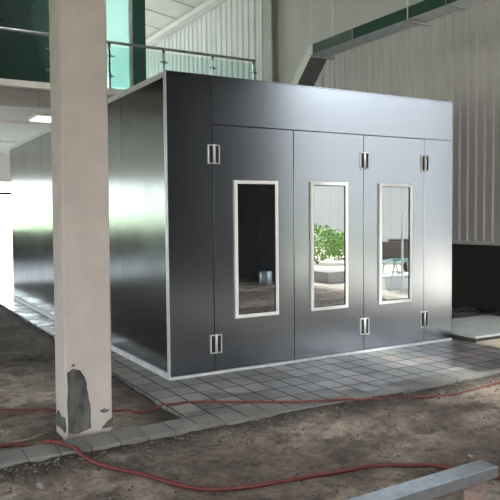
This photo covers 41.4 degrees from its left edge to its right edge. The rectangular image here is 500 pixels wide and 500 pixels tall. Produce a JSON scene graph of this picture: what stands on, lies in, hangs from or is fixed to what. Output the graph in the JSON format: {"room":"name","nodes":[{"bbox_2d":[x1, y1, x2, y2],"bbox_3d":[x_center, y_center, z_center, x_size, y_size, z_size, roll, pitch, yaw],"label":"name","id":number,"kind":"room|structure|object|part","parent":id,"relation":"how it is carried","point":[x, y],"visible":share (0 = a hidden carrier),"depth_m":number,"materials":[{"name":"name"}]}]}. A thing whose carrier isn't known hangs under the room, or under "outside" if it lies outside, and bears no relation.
{"room":"industrial workshop","nodes":[
{"label":"industrial workshop","id":0,"kind":"room"},
{"bbox_2d":[0,154,10,181],"bbox_3d":[-13.418,-2.002,22.037,18.600,5.300,0.250,-2,3,-30],"label":"wall","id":1,"kind":"structure","parent":0,"point":[5,174],"depth_m":24.41,"materials":[{"name":"beige paint"}]},
{"bbox_2d":[0,192,10,194],"bbox_3d":[-14.536,-0.859,21.419,15.630,2.900,0.120,-2,3,-30],"label":"window","id":2,"kind":"structure","parent":1,"relation":"in","point":[1,193],"depth_m":24.49,"materials":[{"name":"black"}]},
{"bbox_2d":[0,0,49,82],"bbox_3d":[-9.970,-5.492,12.245,14.550,4.200,0.150,-2,3,-30],"label":"wall","id":3,"kind":"structure","parent":0,"point":[23,57],"depth_m":15.02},
{"bbox_2d":[44,0,47,82],"bbox_3d":[-9.928,-5.439,12.176,14.550,4.100,0.015,-2,3,-30],"label":"window frame","id":4,"kind":"structure","parent":3,"relation":"attached to","point":[44,0],"depth_m":15.25,"materials":[{"name":"metal"}]},
{"bbox_2d":[106,0,133,89],"bbox_3d":[-3.301,-5.553,16.118,0.870,3.800,0.120,-2,3,-30],"label":"window","id":5,"kind":"structure","parent":3,"relation":"in","point":[118,12],"depth_m":16.20,"materials":[{"name":"teal glass"}]},
{"bbox_2d":[0,104,50,153],"bbox_3d":[-10.575,-3.323,17.060,18.200,0.350,11.100,-2,3,-30],"label":"soffit","id":6,"kind":"structure","parent":0,"point":[9,113],"depth_m":16.45,"materials":[{"name":"white paint"}]},
{"bbox_2d":[0,120,50,143],"bbox_3d":[-10.119,-3.083,16.294,18.200,0.060,4.700,-2,3,-30],"label":"ceiling beams","id":7,"kind":"structure","parent":6,"relation":"attached to","point":[3,123],"depth_m":16.52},
{"bbox_2d":[29,113,50,121],"bbox_3d":[-4.390,-3.102,15.698,1.500,0.072,0.840,-2,3,-30],"label":"ceiling lamp","id":8,"kind":"object","parent":6,"relation":"attached to","point":[39,117],"visible":0.44,"depth_m":15.29,"materials":[{"name":"white plastic"}]},
{"bbox_2d":[30,116,50,121],"bbox_3d":[-4.390,-3.071,15.699,1.440,0.011,0.780,-2,3,-30],"label":"diffuser","id":9,"kind":"object","parent":8,"relation":"attached to","point":[33,118],"depth_m":15.41,"materials":[{"name":"white plastic"}]},
{"bbox_2d":[0,78,123,94],"bbox_3d":[-10.501,-3.557,16.919,18.200,0.130,11.400,-2,3,-30],"label":"gallery slab","id":10,"kind":"object","parent":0,"point":[9,82],"depth_m":13.79,"materials":[{"name":"grey concrete"}]},
{"bbox_2d":[0,85,113,108],"bbox_3d":[-7.708,-3.090,12.151,18.200,0.370,0.280,-2,3,-30],"label":"fascia","id":11,"kind":"object","parent":10,"relation":"attached to","point":[16,96],"visible":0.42,"depth_m":13.96,"materials":[{"name":"grey concrete"}]},
{"bbox_2d":[0,27,256,88],"bbox_3d":[-5.095,-4.033,13.535,12.170,1.062,0.110,-2,3,-30],"label":"glass railing","id":12,"kind":"object","parent":10,"relation":"on","point":[253,61],"visible":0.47,"depth_m":15.17,"materials":[{"name":"silver metal"}]},
{"bbox_3d":[-3.115,-4.080,14.694,0.110,1.000,0.100,-2,3,-30],"label":"post","id":13,"kind":"part","parent":12,"relation":"part of","materials":[{"name":"silver metal"}]},
{"bbox_3d":[-5.115,-4.531,13.506,12.140,0.064,0.064,-2,3,-30],"label":"handrail","id":14,"kind":"part","parent":12,"relation":"part of","materials":[{"name":"silver metal"}]},
{"bbox_3d":[-2.001,-4.124,15.343,0.110,1.000,0.100,-2,3,-30],"label":"post","id":15,"kind":"part","parent":12,"relation":"part of","materials":[{"name":"silver metal"}]},
{"bbox_3d":[-0.904,-4.167,15.981,0.110,1.000,0.100,-2,3,-30],"label":"post","id":16,"kind":"part","parent":12,"relation":"part of","materials":[{"name":"silver metal"}]},
{"bbox_3d":[0.081,-4.205,16.554,0.110,1.000,0.100,-2,3,-30],"label":"post","id":17,"kind":"part","parent":12,"relation":"part of","materials":[{"name":"silver metal"}]},
{"bbox_2d":[132,0,145,84],"bbox_3d":[-2.807,-5.574,16.451,0.320,3.800,0.300,-2,3,-30],"label":"column","id":18,"kind":"structure","parent":10,"relation":"on","point":[138,6],"depth_m":16.34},
{"bbox_2d":[145,0,206,38],"bbox_3d":[-2.381,-7.204,16.047,5.200,0.952,21.200,-2,3,-30],"label":"ceiling","id":19,"kind":"structure","parent":0,"point":[170,8],"depth_m":19.55,"materials":[{"name":"white metal"}]},
{"bbox_2d":[145,0,194,38],"bbox_3d":[-4.662,-7.316,19.809,4.950,0.811,12.000,-2,3,-30],"label":"ceiling beams","id":20,"kind":"structure","parent":19,"relation":"attached to","point":[172,0],"depth_m":19.71,"materials":[{"name":"metal"}]},
{"bbox_2d":[0,260,499,499],"bbox_3d":[-4.767,1.265,7.391,18.200,0.100,34.000,-2,3,-30],"label":"dirt ground","id":21,"kind":"structure","parent":0,"point":[27,354],"depth_m":4.60,"materials":[{"name":"brown soil"}]},
{"bbox_2d":[4,432,51,443],"bbox_3d":[-1.587,1.357,4.752,0.359,0.031,0.051,-3,4,-41],"label":"stick","id":22,"kind":"object","parent":21,"relation":"on","point":[42,434],"visible":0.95,"depth_m":4.75,"materials":[{"name":"brown wood"}]},
{"bbox_2d":[36,481,45,488],"bbox_3d":[-1.236,1.396,3.919,0.059,0.049,0.052,0,3,15],"label":"stone","id":23,"kind":"object","parent":21,"relation":"on","point":[41,485],"visible":1,"depth_m":3.90,"materials":[{"name":"grey stone"}]},
{"bbox_2d":[49,0,112,439],"bbox_3d":[-1.254,-2.949,4.722,0.402,8.680,0.299,-2,3,-30],"label":"concrete pillar","id":24,"kind":"structure","parent":21,"relation":"on","point":[77,28],"depth_m":4.73,"materials":[{"name":"paint"}]},
{"bbox_2d":[0,363,499,469],"bbox_3d":[-0.598,1.339,4.876,13.524,0.077,0.267,-2,3,-30],"label":"paving edge","id":25,"kind":"structure","parent":21,"relation":"on","point":[102,441],"depth_m":4.99,"materials":[{"name":"grey concrete"}]},
{"bbox_2d":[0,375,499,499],"bbox_3d":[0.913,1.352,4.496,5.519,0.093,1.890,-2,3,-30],"label":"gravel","id":26,"kind":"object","parent":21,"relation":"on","point":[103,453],"visible":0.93,"depth_m":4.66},
{"bbox_2d":[0,439,499,491],"bbox_3d":[-0.618,1.357,4.192,4.875,0.094,0.599,0,3,9],"label":"air hose","id":27,"kind":"object","parent":21,"relation":"on","point":[80,453],"visible":0.91,"depth_m":4.09,"materials":[{"name":"red rubber"}]},
{"bbox_2d":[0,381,499,412],"bbox_3d":[-0.238,1.275,5.776,6.953,0.084,0.871,-1,3,-10],"label":"air hose","id":28,"kind":"object","parent":21,"relation":"on","point":[498,382],"visible":0.94,"depth_m":5.48,"materials":[{"name":"red rubber"}]},
{"bbox_2d":[0,282,499,422],"bbox_3d":[-0.676,0.983,11.909,6.570,0.075,12.300,-2,3,-30],"label":"paving","id":29,"kind":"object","parent":21,"relation":"on","point":[323,378],"visible":0.23,"depth_m":6.46,"materials":[{"name":"grey tile"}]},
{"bbox_2d":[10,70,452,380],"bbox_3d":[-1.053,-0.425,10.371,3.758,2.900,7.590,-2,3,-30],"label":"booth","id":30,"kind":"object","parent":29,"relation":"on","point":[253,224],"visible":0.99,"depth_m":6.97,"materials":[{"name":"metal"}]},
{"bbox_3d":[-2.678,-1.783,9.378,0.026,0.055,7.562,-2,3,-30],"label":"roof trim","id":31,"kind":"part","parent":30,"relation":"part of","materials":[{"name":"metal"}]},
{"bbox_3d":[-2.654,1.056,9.519,0.035,0.060,7.558,-2,3,-30],"label":"trim","id":32,"kind":"part","parent":30,"relation":"part of","materials":[{"name":"silver metal"}]},
{"bbox_3d":[-0.780,-0.210,6.205,0.010,2.890,0.058,-2,3,-30],"label":"corner trim","id":33,"kind":"part","parent":30,"relation":"part of","materials":[{"name":"metal"}]},
{"bbox_3d":[-0.569,-0.231,6.314,0.468,2.860,0.030,-2,3,-30],"label":"panel","id":34,"kind":"part","parent":30,"relation":"part of","materials":[{"name":"metal"}]},
{"bbox_3d":[0.045,-0.026,6.681,0.933,2.394,0.032,-2,3,-30],"label":"door","id":35,"kind":"part","parent":30,"relation":"part of","materials":[{"name":"metal"}]},
{"bbox_3d":[0.829,-1.720,7.060,3.747,0.012,0.034,-2,3,-30],"label":"roof trim","id":36,"kind":"part","parent":30,"relation":"part of","materials":[{"name":"metal"}]},
{"bbox_3d":[0.862,1.157,7.200,3.741,0.026,0.032,-2,3,-30],"label":"trim","id":37,"kind":"part","parent":30,"relation":"part of","materials":[{"name":"silver metal"}]},
{"bbox_3d":[0.857,-0.058,7.153,0.929,2.394,0.032,-2,3,-30],"label":"door","id":38,"kind":"part","parent":30,"relation":"part of","materials":[{"name":"metal"}]},
{"bbox_3d":[1.036,-1.496,7.194,3.266,0.454,0.030,-2,3,-30],"label":"header panel","id":39,"kind":"part","parent":30,"relation":"part of","materials":[{"name":"metal"}]},
{"bbox_2d":[291,0,488,85],"bbox_3d":[2.292,-4.303,7.527,0.410,5.067,7.360,-2,3,-30],"label":"duct","id":40,"kind":"object","parent":30,"relation":"on","point":[316,55],"visible":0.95,"depth_m":8.64,"materials":[{"name":"metal"}]},
{"bbox_3d":[0.884,-4.866,9.530,0.015,4.120,0.015,-1,3,-8],"label":"hanger rod","id":41,"kind":"part","parent":40,"relation":"part of","materials":[{"name":"silver metal"}]},
{"bbox_3d":[1.204,-4.849,9.718,0.015,4.060,0.015,2,4,37],"label":"hanger rod","id":42,"kind":"part","parent":40,"relation":"part of","materials":[{"name":"silver metal"}]},
{"bbox_3d":[1.657,-0.089,7.619,0.908,2.394,0.032,-2,3,-30],"label":"door","id":43,"kind":"part","parent":30,"relation":"part of","materials":[{"name":"metal"}]},
{"bbox_3d":[2.258,-0.113,7.970,0.469,2.402,0.030,-2,3,-30],"label":"panel","id":44,"kind":"part","parent":30,"relation":"part of","materials":[{"name":"metal"}]},
{"bbox_2d":[259,0,278,82],"bbox_3d":[0.474,-3.024,15.899,0.240,7.500,0.520,-2,3,-30],"label":"steel column","id":45,"kind":"structure","parent":29,"relation":"on","point":[268,9],"depth_m":15.75,"materials":[{"name":"grey metal"}]},
{"bbox_2d":[451,334,499,341],"bbox_3d":[3.089,1.040,8.814,1.580,0.051,1.160,-2,3,-30],"label":"board","id":46,"kind":"object","parent":29,"relation":"on","point":[452,335],"visible":0.2,"depth_m":8.08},
{"bbox_2d":[452,315,499,338],"bbox_3d":[3.078,1.002,8.762,1.550,0.026,1.155,-2,3,-30],"label":"board","id":47,"kind":"object","parent":46,"relation":"on","point":[482,326],"visible":0.6,"depth_m":8.62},
{"bbox_2d":[477,338,499,347],"bbox_3d":[3.509,1.087,8.097,1.620,0.023,0.455,-2,3,-30],"label":"plywood board","id":48,"kind":"object","parent":29,"relation":"on","point":[495,343],"visible":1,"depth_m":7.83,"materials":[{"name":"beige wood"}]},
{"bbox_2d":[466,454,474,458],"bbox_3d":[1.454,1.361,4.364,0.049,0.029,0.048,-1,3,0],"label":"stone","id":49,"kind":"object","parent":21,"relation":"on","point":[470,456],"visible":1,"depth_m":4.35,"materials":[{"name":"grey stone"}]},
{"bbox_2d":[463,481,485,499],"bbox_3d":[1.227,1.317,3.609,0.100,0.070,0.200,1,3,25],"label":"brick","id":50,"kind":"object","parent":21,"relation":"on","point":[478,491],"visible":0.82,"depth_m":3.54,"materials":[{"name":"brick"}]},
{"bbox_2d":[348,460,497,499],"bbox_3d":[0.382,1.282,3.160,2.300,0.062,0.124,-2,3,-32],"label":"channel","id":51,"kind":"object","parent":50,"relation":"on","point":[428,487],"visible":1,"depth_m":3.51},
{"bbox_2d":[146,0,499,310],"bbox_3d":[0.096,-3.039,17.045,0.300,7.620,21.900,-2,3,-30],"label":"wall","id":52,"kind":"structure","parent":0,"point":[456,59],"depth_m":11.62,"materials":[{"name":"grey metal"}]},
{"bbox_2d":[146,0,226,48],"bbox_3d":[-2.687,-6.921,21.038,0.270,0.140,11.900,-2,3,-30],"label":"trim","id":53,"kind":"structure","parent":52,"relation":"attached to","point":[208,5],"depth_m":19.65,"materials":[{"name":"white metal"}]},
{"bbox_2d":[452,240,499,245],"bbox_3d":[0.052,-0.402,17.139,0.160,0.055,21.900,-2,3,-30],"label":"trim","id":54,"kind":"structure","parent":52,"relation":"attached to","point":[453,241],"depth_m":10.76,"materials":[{"name":"grey metal"}]},
{"label":"outside","id":55,"kind":"structure","parent":0,"visible":0},
{"bbox_2d":[0,249,12,259],"bbox_3d":[-9.352,0.212,30.913,130.000,0.195,10.700,-2,3,-30],"label":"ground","id":56,"kind":"structure","parent":55,"point":[5,254],"depth_m":29.51,"materials":[{"name":"white"}]},
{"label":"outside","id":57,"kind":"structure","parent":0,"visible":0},
{"bbox_2d":[0,230,12,248],"bbox_3d":[-26.906,-1.150,60.988,130.000,0.190,59.000,-2,3,-30],"label":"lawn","id":58,"kind":"structure","parent":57,"point":[5,235],"depth_m":50.81,"materials":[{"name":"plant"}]}
]}

